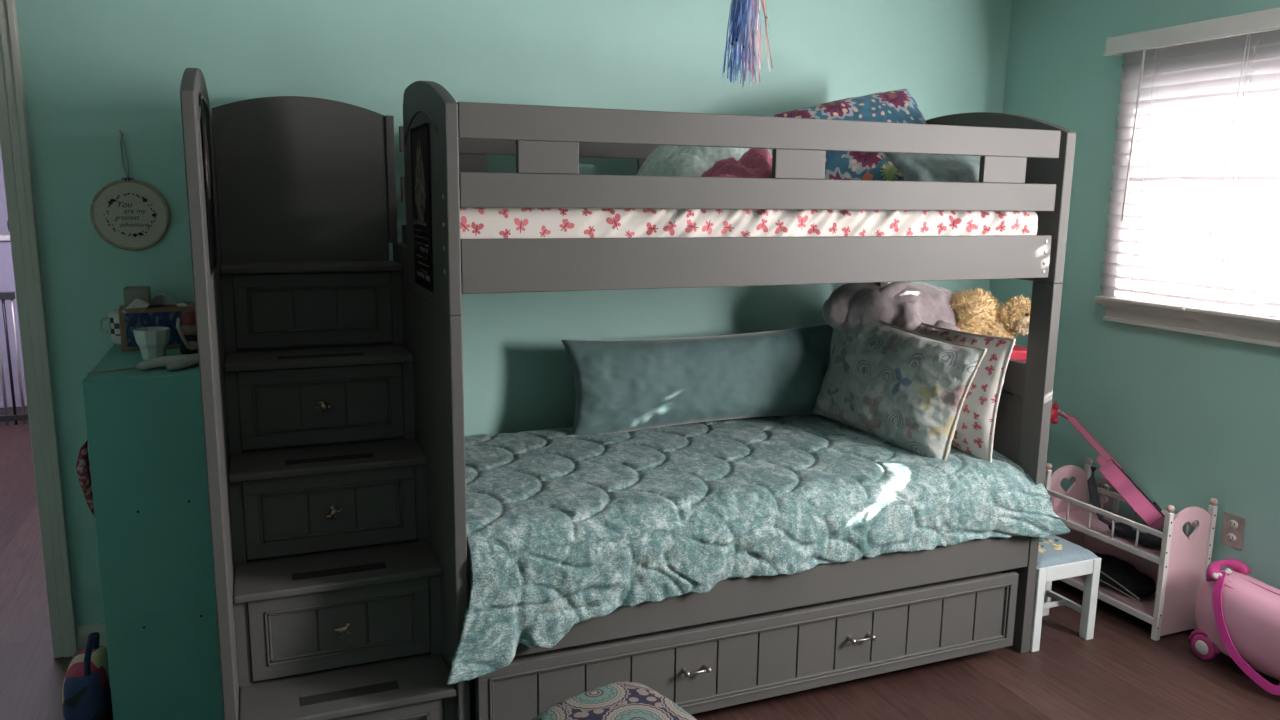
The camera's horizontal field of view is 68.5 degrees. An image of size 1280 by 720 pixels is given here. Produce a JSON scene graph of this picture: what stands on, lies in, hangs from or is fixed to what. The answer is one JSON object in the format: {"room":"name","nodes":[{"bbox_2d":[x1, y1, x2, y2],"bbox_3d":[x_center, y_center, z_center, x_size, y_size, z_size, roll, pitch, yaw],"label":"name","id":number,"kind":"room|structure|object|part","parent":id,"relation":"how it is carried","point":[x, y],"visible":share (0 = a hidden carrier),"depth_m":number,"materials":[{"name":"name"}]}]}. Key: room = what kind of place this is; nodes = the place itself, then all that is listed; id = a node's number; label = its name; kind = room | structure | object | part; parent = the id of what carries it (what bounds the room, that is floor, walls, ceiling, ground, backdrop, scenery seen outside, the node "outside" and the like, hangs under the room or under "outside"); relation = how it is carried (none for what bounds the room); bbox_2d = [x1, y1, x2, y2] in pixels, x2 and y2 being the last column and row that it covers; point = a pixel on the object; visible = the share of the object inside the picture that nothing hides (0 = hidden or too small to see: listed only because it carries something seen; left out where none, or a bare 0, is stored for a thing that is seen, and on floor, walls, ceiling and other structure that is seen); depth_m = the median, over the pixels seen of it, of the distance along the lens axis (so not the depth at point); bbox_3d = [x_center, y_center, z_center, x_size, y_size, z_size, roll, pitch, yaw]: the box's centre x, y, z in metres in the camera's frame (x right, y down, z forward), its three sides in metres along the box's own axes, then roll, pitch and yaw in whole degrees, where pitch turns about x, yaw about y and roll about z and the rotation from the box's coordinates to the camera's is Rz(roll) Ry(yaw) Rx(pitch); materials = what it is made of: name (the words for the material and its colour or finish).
{"room":"bedroom","nodes":[
{"label":"bedroom","id":0,"kind":"room"},
{"bbox_2d":[0,146,8,231],"bbox_3d":[-5.029,-1.104,7.652,2.900,2.600,0.100,-3,11,-22],"label":"wall","id":1,"kind":"structure","parent":0,"point":[3,206],"depth_m":7.54,"materials":[{"name":"purple paint"}]},
{"bbox_2d":[15,0,1011,625],"bbox_3d":[-0.720,-0.344,3.634,5.410,2.620,0.120,-3,11,-22],"label":"wall","id":2,"kind":"structure","parent":0,"point":[92,70],"depth_m":3.49,"materials":[{"name":"teal paint"}]},
{"bbox_2d":[0,0,77,657],"bbox_3d":[-2.419,-0.066,2.973,0.958,2.260,0.160,-3,11,-22],"label":"door frame","id":3,"kind":"structure","parent":2,"relation":"in","point":[14,141],"depth_m":3.07,"materials":[{"name":"beige paint"}]},
{"bbox_2d":[76,623,106,649],"bbox_3d":[-0.141,0.874,4.021,3.942,0.100,0.016,-3,11,-22],"label":"baseboard","id":4,"kind":"structure","parent":2,"relation":"attached to","point":[82,632],"depth_m":3.29,"materials":[{"name":"beige paint"}]},
{"bbox_2d":[90,129,169,249],"bbox_3d":[-1.696,-0.562,3.117,0.234,0.395,0.017,-3,11,-22],"label":"wall hanging","id":5,"kind":"object","parent":2,"relation":"attached to","point":[127,213],"visible":1,"depth_m":3.13,"materials":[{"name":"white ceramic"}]},
{"bbox_2d":[0,406,1279,719],"bbox_3d":[-1.334,0.999,3.747,6.610,0.080,10.900,-3,11,-22],"label":"floor","id":6,"kind":"structure","parent":0,"point":[1120,673],"depth_m":3.21,"materials":[{"name":"red wood"}]},
{"bbox_2d":[0,232,26,407],"bbox_3d":[-4.829,-0.315,7.056,0.580,1.260,0.640,-3,11,-22],"label":"cabinet","id":7,"kind":"object","parent":6,"relation":"on","point":[7,283],"visible":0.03,"depth_m":6.85,"materials":[{"name":"white paint"}]},
{"bbox_2d":[0,232,9,240],"bbox_3d":[-4.821,-0.915,6.950,0.580,0.040,0.640,-3,11,-22],"label":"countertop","id":8,"kind":"structure","parent":7,"relation":"on","point":[4,236],"depth_m":6.73,"materials":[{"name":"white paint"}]},
{"bbox_2d":[0,292,27,425],"bbox_3d":[-4.403,0.003,6.303,0.435,0.910,0.040,-3,11,-22],"label":"gate","id":9,"kind":"object","parent":6,"relation":"on","point":[15,417],"visible":1,"depth_m":6.37,"materials":[{"name":"white metal"}]},
{"bbox_3d":[-4.397,-0.421,6.228,0.435,0.050,0.040,-3,11,-22],"label":"rail","id":10,"kind":"part","parent":9,"relation":"part of","materials":[{"name":"black plastic"}]},
{"bbox_3d":[-4.408,0.401,6.374,0.435,0.040,0.040,-3,11,-22],"label":"rail","id":11,"kind":"part","parent":9,"relation":"part of","materials":[{"name":"black plastic"}]},
{"bbox_2d":[62,632,111,719],"bbox_3d":[-1.650,0.959,2.808,0.110,0.319,0.280,-3,11,-22],"label":"tote bag","id":12,"kind":"object","parent":6,"relation":"on","point":[86,690],"visible":0.94,"depth_m":2.72,"materials":[{"name":"fabric"}]},
{"bbox_3d":[-1.628,0.861,2.793,0.028,0.120,0.187,-3,11,-22],"label":"bag handle","id":13,"kind":"part","parent":12,"relation":"part of","materials":[{"name":"blue fabric"}]},
{"bbox_2d":[82,344,223,719],"bbox_3d":[-1.505,0.532,2.992,0.334,1.100,0.701,-3,11,-22],"label":"dresser","id":14,"kind":"object","parent":6,"relation":"on","point":[145,431],"visible":0.95,"depth_m":2.66,"materials":[{"name":"teal paint"}]},
{"bbox_2d":[76,441,94,517],"bbox_3d":[-1.606,0.344,2.724,0.042,0.242,0.044,-3,11,-22],"label":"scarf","id":15,"kind":"object","parent":14,"relation":"hanging from","point":[83,464],"visible":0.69,"depth_m":2.71,"materials":[{"name":"fabric"}]},
{"bbox_2d":[100,310,120,344],"bbox_3d":[-1.735,-0.110,3.120,0.098,0.111,0.072,-3,11,-22],"label":"cup","id":16,"kind":"object","parent":14,"relation":"on","point":[114,326],"visible":0.56,"depth_m":3.09,"materials":[{"name":"white ceramic"}]},
{"bbox_3d":[-1.762,-0.114,3.091,0.026,0.057,0.009,-5,11,-28],"label":"handle","id":17,"kind":"part","parent":16,"relation":"part of","materials":[{"name":"white ceramic"}]},
{"bbox_2d":[87,367,136,373],"bbox_3d":[-1.486,0.027,2.676,0.018,0.003,0.162,10,14,43],"label":"file","id":18,"kind":"object","parent":14,"relation":"on","point":[128,367],"visible":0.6,"depth_m":2.66,"materials":[{"name":"beige paper"}]},
{"bbox_2d":[123,286,150,304],"bbox_3d":[-1.667,-0.149,3.128,0.073,0.188,0.065,-3,11,-22],"label":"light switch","id":19,"kind":"object","parent":14,"relation":"on","point":[131,293],"visible":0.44,"depth_m":3.09,"materials":[{"name":"beige plastic"}]},
{"bbox_2d":[133,327,169,359],"bbox_3d":[-1.479,-0.049,2.853,0.100,0.092,0.095,-3,11,-22],"label":"cup","id":20,"kind":"object","parent":14,"relation":"on","point":[152,342],"visible":0.91,"depth_m":2.83,"materials":[{"name":"white ceramic"}]},
{"bbox_2d":[118,293,194,350],"bbox_3d":[-1.550,-0.132,3.060,0.250,0.181,0.123,-4,11,-25],"label":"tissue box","id":21,"kind":"object","parent":14,"relation":"on","point":[162,311],"visible":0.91,"depth_m":3.00,"materials":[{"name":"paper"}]},
{"bbox_3d":[-1.527,-0.101,3.022,0.220,0.107,0.002,-4,11,-25],"label":"printed panel","id":22,"kind":"part","parent":21,"relation":"part of","materials":[{"name":"blue cardboard"}]},
{"bbox_2d":[136,353,198,369],"bbox_3d":[-1.343,0.005,2.722,0.208,0.034,0.118,-3,11,-22],"label":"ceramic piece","id":23,"kind":"object","parent":14,"relation":"on","point":[176,362],"visible":0.95,"depth_m":2.69,"materials":[{"name":"white ceramic"}]},
{"bbox_2d":[176,311,197,354],"bbox_3d":[-1.410,-0.087,2.953,0.080,0.134,0.084,-3,11,-22],"label":"figurine","id":24,"kind":"object","parent":14,"relation":"on","point":[187,331],"visible":0.83,"depth_m":2.93,"materials":[{"name":"multicoloured ceramic"}]},
{"bbox_3d":[-1.397,-0.045,2.932,0.039,0.028,0.014,-3,11,-22],"label":"arm","id":25,"kind":"part","parent":24,"relation":"part of","materials":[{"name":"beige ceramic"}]},
{"bbox_2d":[180,68,456,719],"bbox_3d":[-0.959,0.149,2.825,0.586,1.925,1.040,-3,11,-22],"label":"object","id":26,"kind":"object","parent":6,"relation":"on","point":[324,611],"visible":1,"depth_m":2.85,"materials":[{"name":"grey paint"}]},
{"bbox_2d":[200,93,217,274],"bbox_3d":[-1.152,-0.467,2.517,0.003,0.442,0.490,-3,11,-22],"label":"poster","id":27,"kind":"object","parent":26,"relation":"attached to","point":[204,112],"visible":0.99,"depth_m":2.50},
{"bbox_3d":[-1.216,0.165,2.721,0.030,1.925,1.040,-3,11,-22],"label":"panel","id":28,"kind":"part","parent":26,"relation":"part of","materials":[{"name":"grey paint"}]},
{"bbox_3d":[-1.138,0.061,3.277,0.539,1.896,0.020,-3,11,-22],"label":"panel","id":29,"kind":"part","parent":26,"relation":"part of","materials":[{"name":"grey paint"}]},
{"bbox_3d":[-1.063,-0.166,3.078,0.484,0.235,0.026,-3,11,-22],"label":"drawer","id":30,"kind":"part","parent":26,"relation":"part of","materials":[{"name":"grey paint"}]},
{"bbox_3d":[-0.989,0.141,2.940,0.484,0.241,0.026,-3,11,-22],"label":"drawer","id":31,"kind":"part","parent":26,"relation":"part of","materials":[{"name":"grey paint"}]},
{"bbox_3d":[-0.985,0.148,2.927,0.051,0.044,0.031,-3,11,-22],"label":"knob","id":32,"kind":"part","parent":26,"relation":"part of","materials":[{"name":"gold metal"}]},
{"bbox_3d":[-0.916,0.449,2.802,0.484,0.237,0.026,-3,11,-22],"label":"drawer","id":33,"kind":"part","parent":26,"relation":"part of","materials":[{"name":"grey paint"}]},
{"bbox_3d":[-0.908,0.451,2.789,0.046,0.051,0.031,-3,11,-22],"label":"knob","id":34,"kind":"part","parent":26,"relation":"part of","materials":[{"name":"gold metal"}]},
{"bbox_3d":[-0.842,0.755,2.663,0.484,0.237,0.026,-3,11,-22],"label":"drawer","id":35,"kind":"part","parent":26,"relation":"part of","materials":[{"name":"grey paint"}]},
{"bbox_3d":[-0.838,0.759,2.650,0.047,0.040,0.031,-3,11,-22],"label":"knob","id":36,"kind":"part","parent":26,"relation":"part of","materials":[{"name":"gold metal"}]},
{"bbox_3d":[-0.774,1.038,2.534,0.484,0.197,0.026,-3,11,-22],"label":"drawer","id":37,"kind":"part","parent":26,"relation":"part of","materials":[{"name":"grey paint"}]},
{"bbox_2d":[533,681,696,719],"bbox_3d":[-0.051,1.035,2.253,0.356,0.405,0.356,-7,13,-38],"label":"ottoman","id":38,"kind":"object","parent":6,"relation":"on","point":[623,700],"visible":1,"depth_m":2.26,"materials":[{"name":"multicoloured fabric"}]},
{"bbox_2d":[384,81,1075,719],"bbox_3d":[0.270,0.082,3.294,2.076,1.925,1.086,-3,11,-22],"label":"bunk bed","id":39,"kind":"object","parent":6,"relation":"on","point":[752,638],"visible":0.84,"depth_m":2.81,"materials":[{"name":"grey paint"}]},
{"bbox_3d":[-0.866,-0.625,3.267,0.028,0.434,0.045,-3,11,-22],"label":"post","id":40,"kind":"part","parent":39,"relation":"part of","materials":[{"name":"grey paint"}]},
{"bbox_3d":[0.072,-0.651,3.658,1.962,0.088,0.024,-3,11,-22],"label":"guard rail","id":41,"kind":"part","parent":39,"relation":"part of","materials":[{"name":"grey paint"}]},
{"bbox_3d":[0.070,-0.461,3.692,1.962,0.140,0.024,-3,11,-22],"label":"rail","id":42,"kind":"part","parent":39,"relation":"part of","materials":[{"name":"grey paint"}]},
{"bbox_2d":[410,122,432,291],"bbox_3d":[-0.628,-0.436,2.696,0.005,0.458,0.317,-3,11,-22],"label":"poster","id":43,"kind":"object","parent":39,"relation":"attached to","point":[419,142],"visible":1,"depth_m":2.69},
{"bbox_3d":[-0.671,0.133,2.940,0.033,1.925,1.040,-3,11,-22],"label":"panel","id":44,"kind":"part","parent":39,"relation":"part of","materials":[{"name":"grey paint"}]},
{"bbox_2d":[467,543,471,601],"bbox_3d":[0.255,0.489,3.401,1.965,0.224,0.975,-3,11,-22],"label":"mattress","id":45,"kind":"object","parent":39,"relation":"on","point":[469,574],"visible":0.03,"depth_m":2.60,"materials":[{"name":"fabric"}]},
{"bbox_2d":[447,414,1069,684],"bbox_3d":[0.290,0.511,3.367,2.212,0.399,1.146,-3,11,-22],"label":"comforter","id":46,"kind":"object","parent":45,"relation":"on","point":[564,530],"visible":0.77,"depth_m":2.94,"materials":[{"name":"teal fabric"}]},
{"bbox_2d":[561,324,833,434],"bbox_3d":[0.277,0.074,3.762,1.206,0.398,0.229,-3,11,-21],"label":"pillow","id":47,"kind":"object","parent":46,"relation":"on","point":[637,384],"visible":0.96,"depth_m":3.65,"materials":[{"name":"teal fabric"}]},
{"bbox_2d":[812,320,986,460],"bbox_3d":[0.950,0.088,3.557,0.211,0.520,0.778,-5,11,-28],"label":"square pillow","id":48,"kind":"object","parent":46,"relation":"on","point":[907,389],"visible":0.91,"depth_m":3.43,"materials":[{"name":"fabric"}]},
{"bbox_2d":[912,322,1014,462],"bbox_3d":[1.103,0.078,3.588,0.150,0.484,0.765,-4,11,-26],"label":"square pillow","id":49,"kind":"object","parent":46,"relation":"on","point":[974,432],"visible":0.34,"depth_m":3.30,"materials":[{"name":"white fabric"}]},
{"bbox_2d":[823,282,960,333],"bbox_3d":[1.119,-0.054,3.822,0.764,0.546,0.418,-3,11,-22],"label":"plush toy","id":50,"kind":"object","parent":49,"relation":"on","point":[905,305],"visible":0.44,"depth_m":3.69,"materials":[{"name":"fabric"}]},
{"bbox_3d":[1.167,-0.052,3.696,0.216,0.214,0.152,-3,11,-22],"label":"leg","id":51,"kind":"part","parent":50,"relation":"part of","materials":[{"name":"fabric"}]},
{"bbox_3d":[0.074,-0.820,3.628,1.962,0.088,0.024,-3,11,-22],"label":"guard rail","id":52,"kind":"part","parent":39,"relation":"part of","materials":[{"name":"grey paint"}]},
{"bbox_3d":[0.170,0.936,2.832,0.089,0.018,0.034,-3,11,-22],"label":"drawer handle","id":53,"kind":"part","parent":39,"relation":"part of","materials":[{"name":"silver metal"}]},
{"bbox_2d":[460,208,1037,238],"bbox_3d":[0.255,-0.430,3.201,1.928,0.203,0.973,-3,11,-22],"label":"mattress","id":54,"kind":"object","parent":39,"relation":"on","point":[475,223],"visible":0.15,"depth_m":2.70,"materials":[{"name":"white fabric"}]},
{"bbox_2d":[636,145,772,176],"bbox_3d":[0.282,-0.664,3.199,0.572,0.251,0.474,-3,11,-22],"label":"quilt","id":55,"kind":"object","parent":54,"relation":"on","point":[666,160],"visible":0.25,"depth_m":3.00,"materials":[{"name":"teal fabric"}]},
{"bbox_2d":[701,148,783,178],"bbox_3d":[0.354,-0.562,2.852,0.387,0.178,0.192,-3,11,-22],"label":"blanket","id":56,"kind":"object","parent":54,"relation":"on","point":[756,162],"visible":0.38,"depth_m":2.79,"materials":[{"name":"pink fabric"}]},
{"bbox_2d":[774,88,926,180],"bbox_3d":[0.862,-0.810,3.611,0.668,0.498,0.311,-3,11,-19],"label":"sleeping pillow","id":57,"kind":"object","parent":54,"relation":"on","point":[896,106],"visible":0.34,"depth_m":3.54,"materials":[{"name":"fabric"}]},
{"bbox_2d":[885,153,980,182],"bbox_3d":[1.097,-0.658,3.236,0.601,0.296,0.256,-6,12,-35],"label":"sleeping pillow","id":58,"kind":"object","parent":54,"relation":"on","point":[913,167],"visible":0.2,"depth_m":3.10,"materials":[{"name":"teal fabric"}]},
{"bbox_3d":[0.447,0.698,2.953,1.986,0.174,0.026,-3,11,-22],"label":"rail","id":59,"kind":"part","parent":39,"relation":"part of","materials":[{"name":"grey paint"}]},
{"bbox_3d":[0.450,-0.292,2.769,1.962,0.140,0.022,-3,11,-22],"label":"rail","id":60,"kind":"part","parent":39,"relation":"part of","materials":[{"name":"grey paint"}]},
{"bbox_3d":[0.453,-0.482,2.735,1.962,0.088,0.022,-3,11,-22],"label":"guard rail","id":61,"kind":"part","parent":39,"relation":"part of","materials":[{"name":"grey paint"}]},
{"bbox_3d":[0.455,-0.651,2.705,1.962,0.088,0.022,-3,11,-22],"label":"guard rail","id":62,"kind":"part","parent":39,"relation":"part of","materials":[{"name":"grey paint"}]},
{"bbox_3d":[0.719,0.904,3.053,0.094,0.018,0.034,-3,11,-22],"label":"drawer handle","id":63,"kind":"part","parent":39,"relation":"part of","materials":[{"name":"silver metal"}]},
{"bbox_3d":[1.023,0.235,4.176,0.040,1.334,0.095,-3,11,-22],"label":"post","id":64,"kind":"part","parent":39,"relation":"part of","materials":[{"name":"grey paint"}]},
{"bbox_3d":[1.213,-0.634,3.577,0.040,0.590,1.040,-3,11,-22],"label":"panel","id":65,"kind":"part","parent":39,"relation":"part of","materials":[{"name":"grey paint"}]},
{"bbox_3d":[1.197,0.407,3.761,0.034,0.945,0.849,-3,11,-22],"label":"panel","id":66,"kind":"part","parent":39,"relation":"part of","materials":[{"name":"grey paint"}]},
{"bbox_3d":[1.378,0.392,3.315,0.040,1.334,0.095,-3,11,-22],"label":"post","id":67,"kind":"part","parent":39,"relation":"part of","materials":[{"name":"grey paint"}]},
{"bbox_2d":[1010,345,1026,361],"bbox_3d":[1.421,0.434,3.941,0.280,1.035,0.370,-3,11,-22],"label":"bench","id":68,"kind":"object","parent":6,"relation":"on","point":[1018,352],"visible":0.02,"depth_m":3.69,"materials":[{"name":"plastic"}]},
{"bbox_2d":[950,287,1030,344],"bbox_3d":[1.395,-0.153,3.747,0.366,0.274,0.219,3,10,13],"label":"plush dog","id":69,"kind":"object","parent":68,"relation":"on","point":[977,312],"visible":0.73,"depth_m":3.69},
{"bbox_2d":[1029,535,1100,651],"bbox_3d":[1.508,0.856,3.533,0.298,0.350,0.250,-3,11,-22],"label":"stool","id":70,"kind":"object","parent":6,"relation":"on","point":[1059,558],"visible":0.54,"depth_m":3.44,"materials":[{"name":"white paint"}]},
{"bbox_3d":[1.427,0.896,3.389,0.036,0.318,0.036,-3,11,-22],"label":"leg","id":71,"kind":"part","parent":70,"relation":"part of","materials":[{"name":"white paint"}]},
{"bbox_3d":[1.589,0.846,3.682,0.036,0.318,0.036,-3,11,-22],"label":"leg","id":72,"kind":"part","parent":70,"relation":"part of","materials":[{"name":"white paint"}]},
{"bbox_2d":[1037,535,1098,567],"bbox_3d":[1.510,0.700,3.505,0.286,0.028,0.238,-3,11,-22],"label":"seat cushion","id":73,"kind":"object","parent":70,"relation":"on","point":[1054,551],"depth_m":3.43,"materials":[{"name":"blue fabric"}]},
{"bbox_3d":[1.669,0.882,3.486,0.036,0.318,0.036,-3,11,-22],"label":"leg","id":74,"kind":"part","parent":70,"relation":"part of","materials":[{"name":"white paint"}]},
{"bbox_2d":[1044,458,1217,640],"bbox_3d":[1.923,0.731,3.766,0.255,0.524,0.602,-3,11,-22],"label":"cradle","id":75,"kind":"object","parent":6,"relation":"on","point":[1177,569],"visible":0.79,"depth_m":3.57,"materials":[{"name":"white paint"}]},
{"bbox_3d":[1.710,0.704,3.987,0.022,0.495,0.022,-3,11,-22],"label":"post","id":76,"kind":"part","parent":75,"relation":"part of","materials":[{"name":"white paint"}]},
{"bbox_3d":[1.815,0.688,4.028,0.203,0.490,0.010,-3,11,-22],"label":"panel","id":77,"kind":"part","parent":75,"relation":"part of","materials":[{"name":"pink wood"}]},
{"bbox_3d":[1.920,0.691,4.072,0.022,0.495,0.022,-3,11,-22],"label":"post","id":78,"kind":"part","parent":75,"relation":"part of","materials":[{"name":"white paint"}]},
{"bbox_3d":[1.820,0.599,3.699,0.014,0.020,0.550,-3,11,-22],"label":"rail","id":79,"kind":"part","parent":75,"relation":"part of","materials":[{"name":"white paint"}]},
{"bbox_3d":[1.816,0.931,3.758,0.014,0.026,0.550,-3,11,-22],"label":"rail","id":80,"kind":"part","parent":75,"relation":"part of","materials":[{"name":"white paint"}]},
{"bbox_3d":[1.819,0.698,3.717,0.014,0.024,0.550,-3,11,-22],"label":"rail","id":81,"kind":"part","parent":75,"relation":"part of","materials":[{"name":"white paint"}]},
{"bbox_2d":[1057,410,1164,529],"bbox_3d":[1.939,0.443,3.876,0.181,0.402,0.606,-2,10,-16],"label":"guitar","id":82,"kind":"object","parent":75,"relation":"in","point":[1150,512],"visible":0.83,"depth_m":3.74,"materials":[{"name":"pink paint"}]},
{"bbox_2d":[1050,400,1058,423],"bbox_3d":[1.751,0.224,3.984,0.096,0.092,0.051,-5,12,-31],"label":"toy","id":83,"kind":"object","parent":82,"relation":"hanging from","point":[1054,413],"visible":0.67,"depth_m":3.97,"materials":[{"name":"plastic"}]},
{"bbox_2d":[1071,575,1155,616],"bbox_3d":[1.920,0.929,3.801,0.210,0.011,0.561,-3,11,-22],"label":"shelf","id":84,"kind":"object","parent":75,"relation":"attached to","point":[1107,594],"depth_m":3.69,"materials":[{"name":"pink wood"}]},
{"bbox_3d":[2.031,0.809,3.825,0.006,0.221,0.561,-3,11,-22],"label":"panel","id":85,"kind":"part","parent":75,"relation":"part of","materials":[{"name":"pink wood"}]},
{"bbox_2d":[1093,552,1155,603],"bbox_3d":[1.919,0.870,3.771,0.185,0.118,0.380,-3,11,-22],"label":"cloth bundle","id":86,"kind":"object","parent":75,"relation":"on","point":[1116,573],"visible":0.75,"depth_m":3.72,"materials":[{"name":"black fabric"}]},
{"bbox_3d":[1.849,0.870,3.731,0.011,0.055,0.361,-3,11,-20],"label":"cord","id":87,"kind":"part","parent":86,"relation":"part of","materials":[{"name":"beige fabric"}]},
{"bbox_2d":[1087,467,1162,547],"bbox_3d":[1.924,0.581,3.686,0.151,0.248,0.375,-3,11,-22],"label":"shoulder bag","id":88,"kind":"object","parent":75,"relation":"in","point":[1146,539],"visible":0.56,"depth_m":3.69,"materials":[{"name":"black fabric"}]},
{"bbox_3d":[2.029,0.587,3.784,0.014,0.020,0.550,-3,11,-22],"label":"rail","id":89,"kind":"part","parent":75,"relation":"part of","materials":[{"name":"white paint"}]},
{"bbox_3d":[1.926,0.799,3.465,0.022,0.495,0.022,-3,11,-22],"label":"post","id":90,"kind":"part","parent":75,"relation":"part of","materials":[{"name":"white paint"}]},
{"bbox_3d":[2.030,0.784,3.506,0.203,0.490,0.010,-3,11,-22],"label":"panel","id":91,"kind":"part","parent":75,"relation":"part of","materials":[{"name":"pink wood"}]},
{"bbox_3d":[2.135,0.787,3.549,0.022,0.495,0.022,-3,11,-22],"label":"post","id":92,"kind":"part","parent":75,"relation":"part of","materials":[{"name":"white paint"}]},
{"bbox_2d":[1188,558,1279,694],"bbox_3d":[2.142,0.920,3.208,0.255,0.351,0.504,-3,11,-22],"label":"suitcase","id":93,"kind":"object","parent":6,"relation":"on","point":[1237,614],"visible":1,"depth_m":3.22,"materials":[{"name":"pink plastic"}]},
{"bbox_3d":[2.092,0.750,3.349,0.202,0.066,0.064,-3,11,-22],"label":"grab handle","id":94,"kind":"part","parent":93,"relation":"part of","materials":[{"name":"pink plastic"}]},
{"bbox_2d":[989,0,1279,589],"bbox_3d":[2.747,-0.037,2.158,0.120,2.620,5.280,-3,11,-22],"label":"wall","id":95,"kind":"structure","parent":0,"point":[1194,419],"depth_m":3.85,"materials":[{"name":"teal paint"}]},
{"bbox_2d":[1098,477,1114,509],"bbox_3d":[1.975,0.567,3.990,0.011,0.124,0.084,-3,11,-22],"label":"wall outlet","id":96,"kind":"object","parent":95,"relation":"attached to","point":[1103,483],"visible":0.58,"depth_m":3.98,"materials":[{"name":"plastic"}]},
{"bbox_2d":[1102,484,1108,489],"bbox_3d":[1.973,0.541,3.985,0.004,0.031,0.037,-3,11,-22],"label":"socket","id":97,"kind":"object","parent":96,"relation":"attached to","point":[1105,486],"depth_m":3.98,"materials":[{"name":"white plastic"}]},
{"bbox_2d":[1096,193,1279,346],"bbox_3d":[2.269,-0.547,3.156,0.145,1.027,1.570,-3,11,-22],"label":"window","id":98,"kind":"structure","parent":95,"relation":"in","point":[1237,329],"depth_m":3.54,"materials":[{"name":"white paint"}]},
{"bbox_2d":[1095,7,1279,329],"bbox_3d":[2.199,-0.616,3.134,0.105,1.096,1.615,-3,11,-22],"label":"window blind","id":99,"kind":"object","parent":98,"relation":"attached to","point":[1199,107],"visible":1,"depth_m":3.46,"materials":[{"name":"white paint"}]},
{"bbox_3d":[1.965,-0.710,3.643,0.011,0.975,0.029,-7,13,-36],"label":"ladder cord","id":100,"kind":"part","parent":99,"relation":"part of","materials":[{"name":"white fabric"}]},
{"bbox_3d":[2.194,-0.133,3.209,0.050,0.014,1.525,-3,11,-22],"label":"rail","id":101,"kind":"part","parent":99,"relation":"part of","materials":[{"name":"white paint"}]},
{"bbox_3d":[2.061,-0.621,3.354,0.015,1.026,0.172,-3,11,-22],"label":"pull cord","id":102,"kind":"part","parent":99,"relation":"part of","materials":[{"name":"white paint"}]},
{"bbox_3d":[2.104,-0.648,3.306,0.011,0.975,0.029,-7,13,-36],"label":"ladder cord","id":103,"kind":"part","parent":99,"relation":"part of","materials":[{"name":"white fabric"}]},
{"bbox_3d":[2.245,-0.109,3.227,0.105,0.035,1.570,-3,11,-22],"label":"sill","id":104,"kind":"part","parent":98,"relation":"part of","materials":[{"name":"white paint"}]},
{"bbox_3d":[2.314,-0.568,3.182,0.040,0.855,1.410,-3,11,-22],"label":"frame","id":105,"kind":"part","parent":98,"relation":"part of","materials":[{"name":"white paint"}]},
{"bbox_2d":[1220,512,1245,550],"bbox_3d":[2.188,0.631,3.470,0.011,0.124,0.084,-3,11,-22],"label":"wall outlet","id":106,"kind":"object","parent":95,"relation":"attached to","point":[1233,526],"visible":1,"depth_m":3.47,"materials":[{"name":"plastic"}]},
{"bbox_2d":[1227,533,1235,541],"bbox_3d":[2.185,0.657,3.474,0.004,0.031,0.037,-3,11,-22],"label":"socket","id":107,"kind":"object","parent":106,"relation":"attached to","point":[1231,537],"depth_m":3.47,"materials":[{"name":"white plastic"}]},
{"bbox_2d":[1228,520,1237,528],"bbox_3d":[2.186,0.606,3.465,0.004,0.031,0.037,-3,11,-22],"label":"socket","id":108,"kind":"object","parent":106,"relation":"attached to","point":[1232,524],"depth_m":3.46,"materials":[{"name":"white plastic"}]},
{"bbox_3d":[0.290,-1.203,0.997,5.410,0.140,5.400,-3,11,-22],"label":"ceiling","id":109,"kind":"structure","parent":0,"visible":0},
{"bbox_2d":[721,0,772,87],"bbox_3d":[0.276,-1.058,2.329,0.132,0.733,0.116,2,10,5],"label":"tassel","id":110,"kind":"object","parent":109,"relation":"hanging from","point":[742,27],"visible":1,"depth_m":2.36,"materials":[{"name":"multicoloured"}]}
]}

